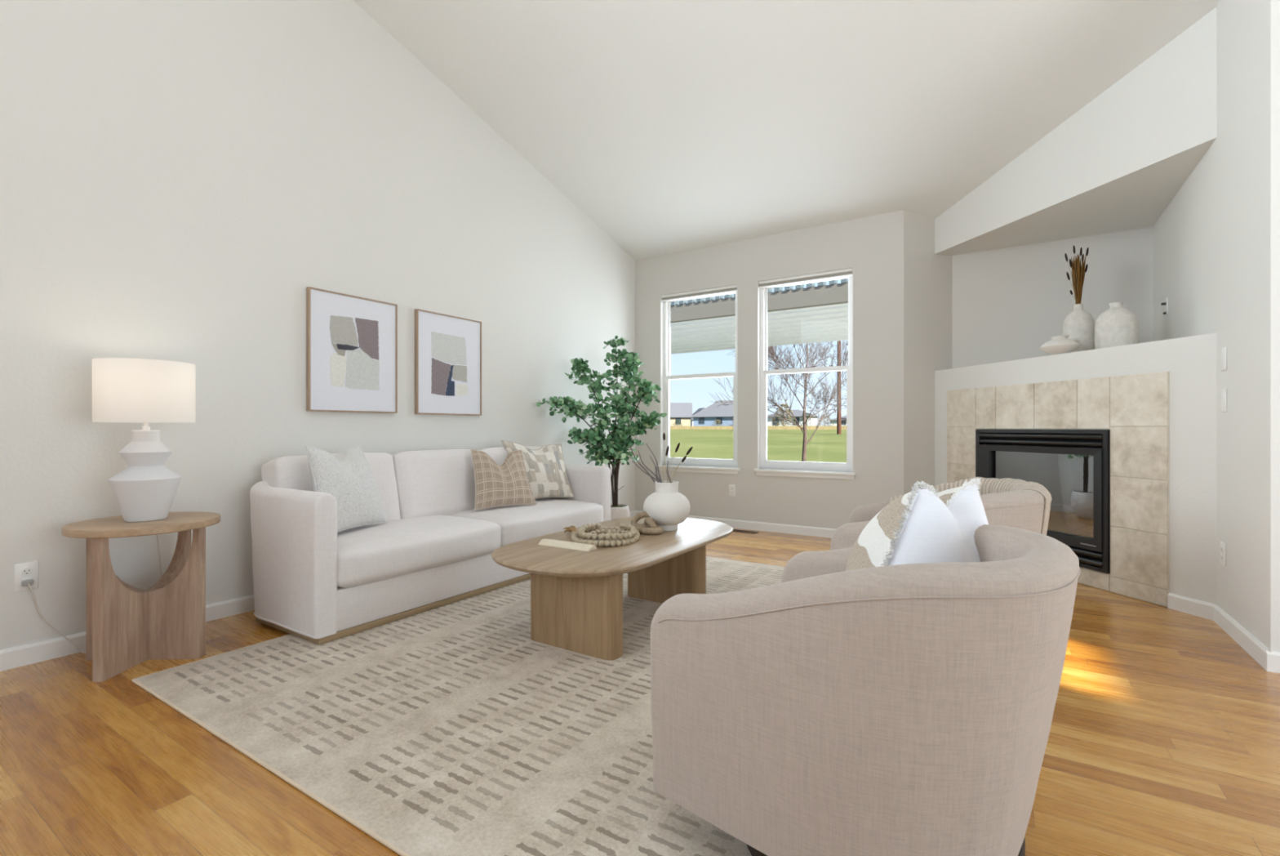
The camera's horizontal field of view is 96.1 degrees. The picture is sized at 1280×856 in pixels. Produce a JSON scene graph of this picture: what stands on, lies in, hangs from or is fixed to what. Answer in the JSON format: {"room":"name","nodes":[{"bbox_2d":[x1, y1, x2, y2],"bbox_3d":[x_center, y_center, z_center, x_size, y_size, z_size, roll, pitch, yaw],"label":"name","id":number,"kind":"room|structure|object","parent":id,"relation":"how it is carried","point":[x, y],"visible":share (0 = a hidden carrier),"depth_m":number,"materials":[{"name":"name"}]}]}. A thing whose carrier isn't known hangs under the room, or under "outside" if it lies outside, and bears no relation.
{"room":"living room","nodes":[
{"label":"living room","id":0,"kind":"room"},
{"bbox_2d":[0,0,635,649],"bbox_3d":[-2.319,-1.520,3.017,0.150,5.040,8.476,0,0,33],"label":"wall","id":1,"kind":"structure","parent":0,"point":[176,176],"depth_m":3.07,"materials":[{"name":"paint"}]},
{"bbox_2d":[13,560,38,591],"bbox_3d":[-2.596,0.628,2.437,0.009,0.116,0.072,0,0,33],"label":"wall outlet","id":2,"kind":"object","parent":1,"relation":"attached to","point":[24,571],"visible":1,"depth_m":2.43,"materials":[{"name":"white plastic"}]},
{"bbox_2d":[21,567,32,575],"bbox_3d":[-2.595,0.607,2.436,0.004,0.033,0.033,0,0,33],"label":"receptacle","id":3,"kind":"object","parent":2,"relation":"attached to","point":[24,571],"depth_m":2.44,"materials":[{"name":"white plastic"}]},
{"bbox_2d":[21,578,33,586],"bbox_3d":[-2.584,0.652,2.429,0.022,0.024,0.034,0,0,33],"label":"plug","id":4,"kind":"object","parent":2,"relation":"attached to","point":[24,582],"visible":1,"depth_m":2.42,"materials":[{"name":"grey plastic"}]},
{"bbox_2d":[0,510,635,671],"bbox_3d":[-2.253,0.959,2.969,0.014,0.083,8.166,0,0,33],"label":"baseboard","id":5,"kind":"structure","parent":1,"relation":"attached to","point":[33,652],"depth_m":2.52,"materials":[{"name":"white paint"}]},
{"bbox_2d":[306,286,397,413],"bbox_3d":[-1.806,-0.466,3.645,0.032,0.732,0.582,0,0,33],"label":"framed picture","id":6,"kind":"object","parent":1,"relation":"attached to","point":[352,340],"visible":1,"depth_m":3.61,"materials":[{"name":"white paper"}]},
{"bbox_2d":[414,308,481,415],"bbox_3d":[-1.408,-0.464,4.266,0.032,0.732,0.582,0,0,33],"label":"framed picture","id":7,"kind":"object","parent":1,"relation":"attached to","point":[448,348],"visible":1,"depth_m":4.23,"materials":[{"name":"white paper"}]},
{"bbox_2d":[0,527,1279,855],"bbox_3d":[0.893,1.060,1.218,7.500,0.120,8.916,0,0,33],"label":"floor","id":8,"kind":"structure","parent":0,"point":[1164,736],"depth_m":1.72,"materials":[{"name":"brown wood"}]},
{"bbox_2d":[62,511,220,681],"bbox_3d":[-2.148,0.700,2.506,0.521,0.600,0.521,0,0,-2],"label":"side table","id":9,"kind":"object","parent":8,"relation":"on","point":[127,625],"visible":0.93,"depth_m":2.48,"materials":[{"name":"brown wood"}]},
{"bbox_2d":[27,357,195,653],"bbox_3d":[-2.332,0.362,2.534,0.672,1.294,0.492,0,0,33],"label":"table lamp","id":10,"kind":"object","parent":9,"relation":"on","point":[145,391],"depth_m":2.42,"materials":[{"name":"white ceramic"}]},
{"bbox_2d":[142,422,150,430],"bbox_3d":[-2.152,-0.033,2.509,0.036,0.084,0.036,0,0,33],"label":"socket","id":11,"kind":"object","parent":10,"relation":"attached to","point":[145,427],"depth_m":2.50,"materials":[{"name":"white plastic"}]},
{"bbox_2d":[131,555,784,855],"bbox_3d":[-0.117,0.994,2.951,2.442,0.012,3.187,0,0,33],"label":"area rug","id":12,"kind":"object","parent":8,"relation":"on","point":[448,729],"visible":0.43,"depth_m":1.90,"materials":[{"name":"beige carpet"}]},
{"bbox_2d":[249,445,610,644],"bbox_3d":[-1.173,0.566,3.781,0.850,0.845,2.309,0,0,33],"label":"sofa","id":13,"kind":"object","parent":12,"relation":"on","point":[313,581],"visible":0.76,"depth_m":3.06,"materials":[{"name":"fabric"}]},
{"bbox_2d":[261,452,400,520],"bbox_3d":[-1.762,0.387,3.330,0.287,0.488,0.699,0,0,33],"label":"cushion","id":14,"kind":"object","parent":13,"relation":"on","point":[293,472],"depth_m":3.43,"materials":[{"name":"fabric"}]},
{"bbox_2d":[305,445,387,532],"bbox_3d":[-1.584,0.322,3.138,0.219,0.459,0.484,0,0,16],"label":"throw pillow","id":15,"kind":"object","parent":13,"relation":"on","point":[350,479],"visible":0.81,"depth_m":3.04,"materials":[{"name":"white fabric"}]},
{"bbox_2d":[337,515,501,587],"bbox_3d":[-1.403,0.671,3.301,0.718,0.235,1.052,0,0,33],"label":"seat cushion","id":16,"kind":"object","parent":13,"relation":"on","point":[404,548],"depth_m":3.08,"materials":[{"name":"fabric"}]},
{"bbox_2d":[391,448,475,518],"bbox_3d":[-1.386,0.389,3.916,0.285,0.485,0.701,0,0,33],"label":"cushion","id":17,"kind":"object","parent":13,"relation":"on","point":[441,482],"depth_m":3.78,"materials":[{"name":"fabric"}]},
{"bbox_2d":[471,448,537,510],"bbox_3d":[-0.983,0.349,4.064,0.486,0.402,0.230,0,0,-44],"label":"throw pillow","id":18,"kind":"object","parent":13,"relation":"on","point":[507,483],"visible":1,"depth_m":3.99,"materials":[{"name":"beige fabric"}]},
{"bbox_2d":[479,445,551,499],"bbox_3d":[-1.011,0.389,4.500,0.284,0.486,0.699,0,0,33],"label":"cushion","id":19,"kind":"object","parent":13,"relation":"on","point":[499,454],"depth_m":4.31,"materials":[{"name":"fabric"}]},
{"bbox_2d":[451,497,603,546],"bbox_3d":[-0.837,0.670,4.183,0.718,0.233,1.067,0,0,33],"label":"seat cushion","id":20,"kind":"object","parent":13,"relation":"on","point":[517,522],"depth_m":3.92,"materials":[{"name":"fabric"}]},
{"bbox_2d":[501,440,573,498],"bbox_3d":[-0.786,0.322,4.487,0.539,0.459,0.221,0,0,-40],"label":"throw pillow","id":21,"kind":"object","parent":13,"relation":"on","point":[544,466],"visible":0.72,"depth_m":4.46,"materials":[{"name":"beige fabric"}]},
{"bbox_2d":[491,516,733,659],"bbox_3d":[-0.077,0.789,3.120,0.830,0.398,1.570,0,0,33],"label":"coffee table","id":22,"kind":"object","parent":12,"relation":"on","point":[576,596],"visible":0.81,"depth_m":2.64,"materials":[{"name":"brown wood"}]},
{"bbox_2d":[537,537,597,551],"bbox_3d":[-0.362,0.579,2.864,0.320,0.022,0.073,0,0,32],"label":"book","id":23,"kind":"object","parent":22,"relation":"on","point":[550,542],"visible":1,"depth_m":2.84,"materials":[{"name":"beige paper"}]},
{"bbox_2d":[563,522,639,546],"bbox_3d":[-0.185,0.560,3.073,0.378,0.066,0.472,0,0,-18],"label":"bead garland","id":24,"kind":"object","parent":22,"relation":"on","point":[625,534],"visible":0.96,"depth_m":2.96,"materials":[{"name":"brown wood"}]},
{"bbox_2d":[631,511,663,534],"bbox_3d":[0.030,0.538,3.253,0.226,0.122,0.153,0,0,33],"label":"knot","id":25,"kind":"object","parent":22,"relation":"on","point":[649,526],"visible":0.89,"depth_m":3.20,"materials":[{"name":"brown wood"}]},
{"bbox_2d":[643,480,690,530],"bbox_3d":[0.156,0.452,3.363,0.274,0.276,0.274,0,0,33],"label":"round vase","id":26,"kind":"object","parent":22,"relation":"on","point":[667,506],"visible":0.91,"depth_m":3.27,"materials":[{"name":"white ceramic"}]},
{"bbox_2d":[629,444,655,484],"bbox_3d":[0.036,0.248,3.377,0.198,0.299,0.011,0,0,9],"label":"twig","id":27,"kind":"object","parent":26,"relation":"in","point":[647,472],"visible":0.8,"depth_m":3.38,"materials":[{"name":"brown plant"}]},
{"bbox_2d":[631,460,659,482],"bbox_3d":[0.062,0.293,3.346,0.217,0.210,0.012,0,0,-9],"label":"twig","id":28,"kind":"object","parent":26,"relation":"in","point":[652,477],"visible":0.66,"depth_m":3.34,"materials":[{"name":"brown plant"}]},
{"bbox_2d":[638,449,660,482],"bbox_3d":[0.066,0.263,3.352,0.156,0.267,0.012,0,0,-8],"label":"twig","id":29,"kind":"object","parent":26,"relation":"in","point":[648,468],"visible":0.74,"depth_m":3.35,"materials":[{"name":"brown plant"}]},
{"bbox_2d":[648,454,657,482],"bbox_3d":[0.102,0.278,3.376,0.103,0.239,0.015,0,0,19],"label":"twig","id":30,"kind":"object","parent":26,"relation":"in","point":[649,455],"visible":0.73,"depth_m":3.38,"materials":[{"name":"brown plant"}]},
{"bbox_2d":[645,443,662,482],"bbox_3d":[0.098,0.243,3.364,0.127,0.308,0.011,0,0,1],"label":"twig","id":31,"kind":"object","parent":26,"relation":"in","point":[646,443],"visible":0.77,"depth_m":3.36,"materials":[{"name":"brown plant"}]},
{"bbox_2d":[662,432,669,482],"bbox_3d":[0.160,0.211,3.365,0.054,0.368,0.015,0,0,-7],"label":"cattails","id":32,"kind":"object","parent":26,"relation":"in","point":[664,433],"visible":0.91,"depth_m":3.36,"materials":[{"name":"plant"}]},
{"bbox_2d":[662,445,669,479],"bbox_3d":[0.153,0.250,3.377,0.039,0.291,0.017,0,0,-38],"label":"cattails","id":33,"kind":"object","parent":26,"relation":"in","point":[668,446],"visible":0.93,"depth_m":3.38,"materials":[{"name":"plant"}]},
{"bbox_2d":[666,460,671,482],"bbox_3d":[0.172,0.292,3.358,0.034,0.206,0.012,0,0,-21],"label":"twig","id":34,"kind":"object","parent":26,"relation":"in","point":[668,460],"visible":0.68,"depth_m":3.35,"materials":[{"name":"brown plant"}]},
{"bbox_2d":[666,442,679,482],"bbox_3d":[0.194,0.240,3.377,0.083,0.309,0.015,0,0,-12],"label":"cattails","id":35,"kind":"object","parent":26,"relation":"in","point":[678,444],"visible":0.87,"depth_m":3.38,"materials":[{"name":"plant"}]},
{"bbox_2d":[671,455,686,481],"bbox_3d":[0.222,0.278,3.349,0.098,0.235,0.015,0,0,10],"label":"cattails","id":36,"kind":"object","parent":26,"relation":"in","point":[685,456],"visible":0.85,"depth_m":3.34,"materials":[{"name":"plant"}]},
{"bbox_2d":[672,446,692,478],"bbox_3d":[0.237,0.252,3.382,0.150,0.286,0.015,0,0,-11],"label":"cattails","id":37,"kind":"object","parent":26,"relation":"in","point":[691,447],"visible":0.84,"depth_m":3.39,"materials":[{"name":"plant"}]},
{"bbox_2d":[650,524,1080,855],"bbox_3d":[0.560,0.616,1.393,0.800,0.745,0.744,0,0,42],"label":"swivel armchair","id":38,"kind":"object","parent":12,"relation":"on","point":[827,708],"visible":0.93,"depth_m":1.07,"materials":[{"name":"fabric"}]},
{"bbox_2d":[830,489,1044,549],"bbox_3d":[1.310,0.616,2.545,0.800,0.745,0.744,0,0,26],"label":"swivel armchair","id":39,"kind":"object","parent":12,"relation":"on","point":[1023,509],"visible":0.15,"depth_m":2.19,"materials":[{"name":"fabric"}]},
{"bbox_2d":[888,476,1052,534],"bbox_3d":[1.528,0.503,2.650,0.339,0.558,0.802,0,0,-25],"label":"knit throw","id":40,"kind":"object","parent":39,"relation":"on","point":[988,485],"visible":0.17,"depth_m":2.56,"materials":[{"name":"beige fabric"}]},
{"bbox_2d":[535,335,666,519],"bbox_3d":[-0.354,0.077,5.220,1.173,1.845,0.527,0,0,-10],"label":"potted plant","id":41,"kind":"object","parent":8,"relation":"on","point":[621,434],"visible":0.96,"depth_m":5.21,"materials":[{"name":"green plant"}]},
{"bbox_2d":[610,503,630,519],"bbox_3d":[-0.232,0.855,5.281,0.280,0.290,0.280,0,0,33],"label":"pot","id":42,"kind":"object","parent":41,"relation":"attached to","point":[617,510],"depth_m":5.17,"materials":[{"name":"white ceramic"}]},
{"bbox_2d":[733,528,758,533],"bbox_3d":[0.986,0.998,5.569,0.300,0.004,0.100,0,0,33],"label":"floor vent","id":43,"kind":"object","parent":8,"relation":"in","point":[735,530],"visible":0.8,"depth_m":5.55,"materials":[{"name":"metal"}]},
{"bbox_2d":[733,528,755,532],"bbox_3d":[0.986,0.998,5.569,0.259,0.002,0.074,0,0,33],"label":"grille","id":44,"kind":"object","parent":43,"relation":"attached to","point":[735,530],"depth_m":5.56,"materials":[{"name":"metal"}]},
{"bbox_2d":[635,209,903,528],"bbox_3d":[1.147,-0.438,5.740,2.747,2.876,0.170,0,0,33],"label":"wall","id":45,"kind":"structure","parent":0,"point":[873,246],"depth_m":5.42,"materials":[{"name":"paint"}]},
{"bbox_2d":[657,291,740,474],"bbox_3d":[0.623,-0.486,6.028,0.948,1.897,0.160,0,0,33],"label":"window","id":46,"kind":"structure","parent":45,"relation":"in","point":[701,464],"depth_m":6.13,"materials":[{"name":"white plastic"}]},
{"bbox_2d":[661,284,737,301],"bbox_3d":[0.613,-1.403,6.014,0.876,0.061,0.044,0,0,33],"label":"window blind","id":47,"kind":"object","parent":46,"relation":"attached to","point":[732,288],"visible":1,"depth_m":5.99,"materials":[{"name":"white paint"}]},
{"bbox_2d":[728,484,735,496],"bbox_3d":[0.925,0.626,5.776,0.072,0.116,0.009,0,0,33],"label":"wall outlet","id":48,"kind":"object","parent":45,"relation":"attached to","point":[731,486],"visible":1,"depth_m":5.77,"materials":[{"name":"white plastic"}]},
{"bbox_2d":[635,510,835,537],"bbox_3d":[1.097,0.959,5.662,2.747,0.083,0.014,0,0,33],"label":"baseboard","id":49,"kind":"structure","parent":45,"relation":"attached to","point":[735,523],"depth_m":5.53,"materials":[{"name":"white paint"}]},
{"bbox_2d":[753,267,856,479],"bbox_3d":[1.553,-0.486,5.432,0.953,1.897,0.160,0,0,33],"label":"window","id":50,"kind":"structure","parent":45,"relation":"in","point":[765,466],"depth_m":5.48,"materials":[{"name":"white plastic"}]},
{"bbox_2d":[758,267,852,288],"bbox_3d":[1.544,-1.403,5.417,0.881,0.061,0.044,0,0,33],"label":"window blind","id":51,"kind":"object","parent":50,"relation":"attached to","point":[846,272],"visible":1,"depth_m":5.39,"materials":[{"name":"white paint"}]},
{"bbox_2d":[353,0,1218,260],"bbox_3d":[0.893,-2.940,1.218,7.500,2.459,8.916,0,0,33],"label":"ceiling","id":52,"kind":"structure","parent":0,"point":[673,126],"depth_m":3.90,"materials":[{"name":"paint"}]},
{"bbox_2d":[903,209,952,493],"bbox_3d":[2.531,-0.443,5.047,0.598,2.886,0.184,0,0,-23],"label":"wall","id":53,"kind":"structure","parent":0,"point":[927,275],"depth_m":4.96,"materials":[{"name":"paint"}]},
{"bbox_2d":[952,226,1152,430],"bbox_3d":[3.390,-0.399,4.695,1.475,2.798,0.150,0,0,33],"label":"wall","id":54,"kind":"structure","parent":0,"point":[1008,302],"depth_m":4.70,"materials":[{"name":"paint"}]},
{"bbox_2d":[934,7,1216,255],"bbox_3d":[2.809,-1.851,4.043,1.450,0.688,1.574,0,0,33],"label":"wall","id":55,"kind":"structure","parent":0,"point":[1117,163],"depth_m":3.66,"materials":[{"name":"paint"}]},
{"bbox_2d":[934,355,1216,604],"bbox_3d":[2.824,0.313,4.001,0.100,1.374,2.050,0,0,-12],"label":"wall","id":56,"kind":"structure","parent":0,"point":[1193,381],"depth_m":3.13,"materials":[{"name":"paint"}]},
{"bbox_2d":[975,429,1110,573],"bbox_3d":[2.982,0.451,4.072,0.502,0.876,1.030,0,0,-12],"label":"fireplace insert","id":57,"kind":"object","parent":56,"relation":"in","point":[1073,465],"visible":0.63,"depth_m":3.84,"materials":[{"name":"black metal"}]},
{"bbox_2d":[1085,524,1093,538],"bbox_3d":[3.004,0.697,4.046,0.410,0.045,0.860,0,0,-12],"label":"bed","id":58,"kind":"object","parent":57,"relation":"in","point":[1089,527],"visible":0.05,"depth_m":3.89,"materials":[{"name":"brown"}]},
{"bbox_2d":[1081,501,1093,512],"bbox_3d":[2.978,0.594,4.085,0.072,0.191,0.436,0,0,-26],"label":"log","id":59,"kind":"object","parent":58,"relation":"on","point":[1086,505],"visible":0.17,"depth_m":3.91,"materials":[{"name":"grey"}]},
{"bbox_2d":[1083,511,1093,523],"bbox_3d":[3.006,0.610,3.887,0.087,0.171,0.390,0,0,-22],"label":"log","id":60,"kind":"object","parent":58,"relation":"on","point":[1088,516],"visible":0.15,"depth_m":3.84,"materials":[{"name":"brown"}]},
{"bbox_2d":[946,371,1168,606],"bbox_3d":[2.761,0.343,4.021,0.008,1.310,1.670,0,0,-12],"label":"tile surround","id":61,"kind":"object","parent":56,"relation":"attached to","point":[1138,399],"visible":0.73,"depth_m":3.46,"materials":[{"name":"tile"}]},
{"bbox_2d":[947,371,1169,607],"bbox_3d":[2.766,0.343,4.022,0.006,1.315,1.675,0,0,-12],"label":"grout","id":62,"kind":"structure","parent":56,"relation":"attached to","point":[1168,426],"depth_m":3.27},
{"bbox_2d":[1167,592,1214,619],"bbox_3d":[2.964,0.959,3.095,0.014,0.083,0.220,0,0,-12],"label":"baseboard","id":63,"kind":"structure","parent":56,"relation":"attached to","point":[1175,602],"depth_m":3.09,"materials":[{"name":"white paint"}]},
{"bbox_2d":[934,333,1216,384],"bbox_3d":[2.809,-0.434,4.043,1.450,0.120,1.574,0,0,33],"label":"mantel","id":64,"kind":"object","parent":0,"point":[1200,345],"depth_m":3.62,"materials":[{"name":"paint"}]},
{"bbox_2d":[1040,335,1079,355],"bbox_3d":[2.848,-0.556,3.906,0.220,0.124,0.220,0,0,33],"label":"vase","id":65,"kind":"object","parent":64,"relation":"on","point":[1059,344],"visible":0.88,"depth_m":3.85,"materials":[{"name":"white ceramic"}]},
{"bbox_2d":[1062,303,1094,352],"bbox_3d":[3.073,-0.679,4.035,0.184,0.370,0.184,0,0,33],"label":"bottle vase","id":66,"kind":"object","parent":64,"relation":"on","point":[1079,324],"visible":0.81,"depth_m":3.96,"materials":[{"name":"white ceramic"}]},
{"bbox_2d":[1064,253,1076,298],"bbox_3d":[3.026,-1.022,4.037,0.096,0.406,0.013,0,0,-3],"label":"dried flower","id":67,"kind":"object","parent":66,"relation":"in","point":[1065,254],"visible":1,"depth_m":4.03,"materials":[{"name":"plant"}]},
{"bbox_2d":[1066,271,1075,298],"bbox_3d":[3.032,-0.957,4.035,0.084,0.276,0.012,0,0,0],"label":"dried flower","id":68,"kind":"object","parent":66,"relation":"in","point":[1067,273],"visible":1,"depth_m":4.03,"materials":[{"name":"plant"}]},
{"bbox_2d":[1069,258,1077,300],"bbox_3d":[3.042,-1.002,4.037,0.064,0.366,0.013,0,0,-5],"label":"dried flower","id":69,"kind":"object","parent":66,"relation":"in","point":[1070,261],"visible":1,"depth_m":4.03,"materials":[{"name":"plant"}]},
{"bbox_2d":[1072,244,1077,290],"bbox_3d":[3.055,-1.050,4.037,0.038,0.461,0.013,0,0,-10],"label":"dried flower","id":70,"kind":"object","parent":66,"relation":"in","point":[1073,247],"visible":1,"depth_m":4.03,"materials":[{"name":"plant"}]},
{"bbox_2d":[1071,254,1085,304],"bbox_3d":[3.077,-1.018,4.034,0.074,0.399,0.076,0,0,-19],"label":"bunch","id":71,"kind":"object","parent":66,"relation":"in","point":[1080,270],"visible":0.98,"depth_m":4.02,"materials":[{"name":"brown plant"}]},
{"bbox_2d":[1094,302,1138,348],"bbox_3d":[3.088,-0.651,3.734,0.220,0.314,0.220,0,0,33],"label":"vase","id":72,"kind":"object","parent":64,"relation":"on","point":[1117,326],"visible":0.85,"depth_m":3.66,"materials":[{"name":"white ceramic"}]},
{"bbox_2d":[1152,0,1271,650],"bbox_3d":[3.285,-0.698,3.303,0.150,3.395,2.307,0,0,33],"label":"wall","id":73,"kind":"structure","parent":0,"point":[1211,243],"depth_m":2.75,"materials":[{"name":"paint"}]},
{"bbox_2d":[1160,297,1168,315],"bbox_3d":[3.585,-0.830,3.938,0.030,0.116,0.072,0,0,33],"label":"outlet","id":74,"kind":"object","parent":73,"relation":"attached to","point":[1166,303],"visible":1,"depth_m":3.93,"materials":[{"name":"white plastic"}]},
{"bbox_2d":[1220,541,1226,566],"bbox_3d":[2.925,0.632,2.890,0.009,0.116,0.072,0,0,33],"label":"wall outlet","id":75,"kind":"object","parent":73,"relation":"attached to","point":[1223,545],"visible":1,"depth_m":2.88,"materials":[{"name":"white plastic"}]},
{"bbox_2d":[1220,346,1226,370],"bbox_3d":[2.920,-0.345,2.879,0.007,0.116,0.072,0,0,33],"label":"wall plate","id":76,"kind":"object","parent":73,"relation":"attached to","point":[1223,350],"visible":1,"depth_m":2.87,"materials":[{"name":"white plastic"}]},
{"bbox_2d":[1221,388,1226,412],"bbox_3d":[2.919,-0.138,2.880,0.010,0.116,0.072,0,0,33],"label":"light switch","id":77,"kind":"object","parent":73,"relation":"attached to","point":[1224,391],"visible":1,"depth_m":2.87,"materials":[{"name":"white plastic"}]},
{"bbox_2d":[1213,604,1271,668],"bbox_3d":[2.788,0.959,2.680,0.014,0.083,0.742,0,0,33],"label":"baseboard","id":78,"kind":"structure","parent":73,"relation":"attached to","point":[1249,642],"depth_m":2.64,"materials":[{"name":"white paint"}]},
{"bbox_2d":[1271,0,1279,651],"bbox_3d":[3.812,-0.698,1.683,2.787,3.395,0.150,0,0,33],"label":"wall","id":79,"kind":"structure","parent":0,"point":[1275,4],"depth_m":2.37,"materials":[{"name":"paint"}]},
{"bbox_2d":[1265,649,1279,672],"bbox_3d":[3.762,0.959,1.618,2.801,0.083,0.014,0,0,33],"label":"baseboard","id":80,"kind":"structure","parent":79,"relation":"attached to","point":[1272,659],"depth_m":2.36,"materials":[{"name":"white paint"}]},
{"label":"outside","id":81,"kind":"structure","parent":0,"visible":0},
{"bbox_2d":[669,429,846,462],"bbox_3d":[-14.369,0.650,261.981,540.000,1.280,414.434,0,0,33],"label":"lawn","id":82,"kind":"structure","parent":81,"point":[825,445],"depth_m":35.91,"materials":[{"name":"green plant"}]},
{"bbox_2d":[672,419,682,426],"bbox_3d":[6.403,-0.623,99.232,2.240,1.725,1.326,0,0,33],"label":"shrub","id":83,"kind":"object","parent":82,"relation":"on","point":[678,420],"visible":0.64,"depth_m":98.99,"materials":[{"name":"brown plant"}]},
{"bbox_2d":[669,402,692,426],"bbox_3d":[5.211,-2.360,111.886,9.800,5.050,8.800,0,0,4],"label":"house","id":84,"kind":"structure","parent":82,"relation":"on","point":[682,411],"depth_m":108.46,"materials":[{"name":"grey"}]},
{"bbox_2d":[690,407,705,426],"bbox_3d":[13.189,-2.060,123.401,5.800,4.450,5.800,0,0,-6],"label":"house","id":85,"kind":"structure","parent":82,"relation":"on","point":[701,408],"depth_m":122.02,"materials":[{"name":"grey"}]},
{"bbox_2d":[689,400,733,426],"bbox_3d":[15.055,-2.310,99.634,10.200,4.950,8.800,0,0,27],"label":"house","id":86,"kind":"structure","parent":82,"relation":"on","point":[706,416],"depth_m":97.23,"materials":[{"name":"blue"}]},
{"bbox_2d":[711,419,723,426],"bbox_3d":[12.851,-0.607,95.065,2.519,1.722,1.508,0,0,33],"label":"shrub","id":87,"kind":"object","parent":82,"relation":"on","point":[717,420],"visible":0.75,"depth_m":95.07,"materials":[{"name":"brown plant"}]},
{"bbox_2d":[669,425,846,429],"bbox_3d":[13.223,0.002,91.959,70.000,0.650,0.100,0,0,33],"label":"fence","id":88,"kind":"object","parent":82,"relation":"on","point":[769,427],"visible":0.21,"depth_m":87.24,"materials":[{"name":"wood"}]},
{"bbox_2d":[709,288,848,461],"bbox_3d":[4.623,-1.370,16.099,5.012,5.244,3.918,0,0,37],"label":"bare tree","id":89,"kind":"object","parent":82,"relation":"on","point":[771,352],"visible":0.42,"depth_m":15.99,"materials":[{"name":"brown plant"}]},
{"bbox_2d":[771,403,797,425],"bbox_3d":[22.489,-1.789,90.189,4.456,4.156,2.543,0,0,33],"label":"shrub","id":90,"kind":"object","parent":82,"relation":"on","point":[783,423],"visible":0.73,"depth_m":90.01,"materials":[{"name":"brown plant"}]},
{"bbox_2d":[767,409,817,425],"bbox_3d":[25.717,-1.360,97.550,7.800,3.450,6.800,0,0,33],"label":"house","id":91,"kind":"structure","parent":82,"relation":"on","point":[797,414],"depth_m":95.66,"materials":[{"name":"grey"}]},
{"bbox_2d":[799,413,816,425],"bbox_3d":[25.598,-1.039,88.209,3.098,2.597,2.092,0,0,33],"label":"shrub","id":92,"kind":"object","parent":82,"relation":"on","point":[806,413],"visible":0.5,"depth_m":87.92,"materials":[{"name":"brown plant"}]},
{"bbox_2d":[817,415,833,425],"bbox_3d":[28.624,-0.869,88.596,2.899,2.163,1.776,0,0,33],"label":"shrub","id":93,"kind":"object","parent":82,"relation":"on","point":[824,420],"visible":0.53,"depth_m":88.47,"materials":[{"name":"brown plant"}]},
{"bbox_2d":[828,415,846,425],"bbox_3d":[40.667,-1.160,106.971,9.800,2.850,8.800,0,0,27],"label":"house","id":94,"kind":"structure","parent":82,"relation":"on","point":[834,420],"depth_m":105.04,"materials":[{"name":"grey"}]},
{"bbox_2d":[836,340,841,434],"bbox_3d":[20.175,-5.620,58.339,2.400,12.500,0.436,0,0,33],"label":"utility pole","id":95,"kind":"object","parent":82,"relation":"on","point":[838,411],"visible":0.42,"depth_m":58.19,"materials":[{"name":"brown wood"}]},
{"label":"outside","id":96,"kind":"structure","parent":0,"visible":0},
{"bbox_3d":[1.951,1.230,9.538,13.000,0.140,7.034,0,0,33],"label":"patio","id":97,"kind":"object","parent":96,"visible":0},
{"bbox_2d":[671,277,848,354],"bbox_3d":[2.393,-0.393,9.857,9.800,3.285,3.220,0,0,33],"label":"patio cover","id":98,"kind":"object","parent":97,"relation":"on","point":[812,313],"visible":0.17,"depth_m":9.09,"materials":[{"name":"white metal"}]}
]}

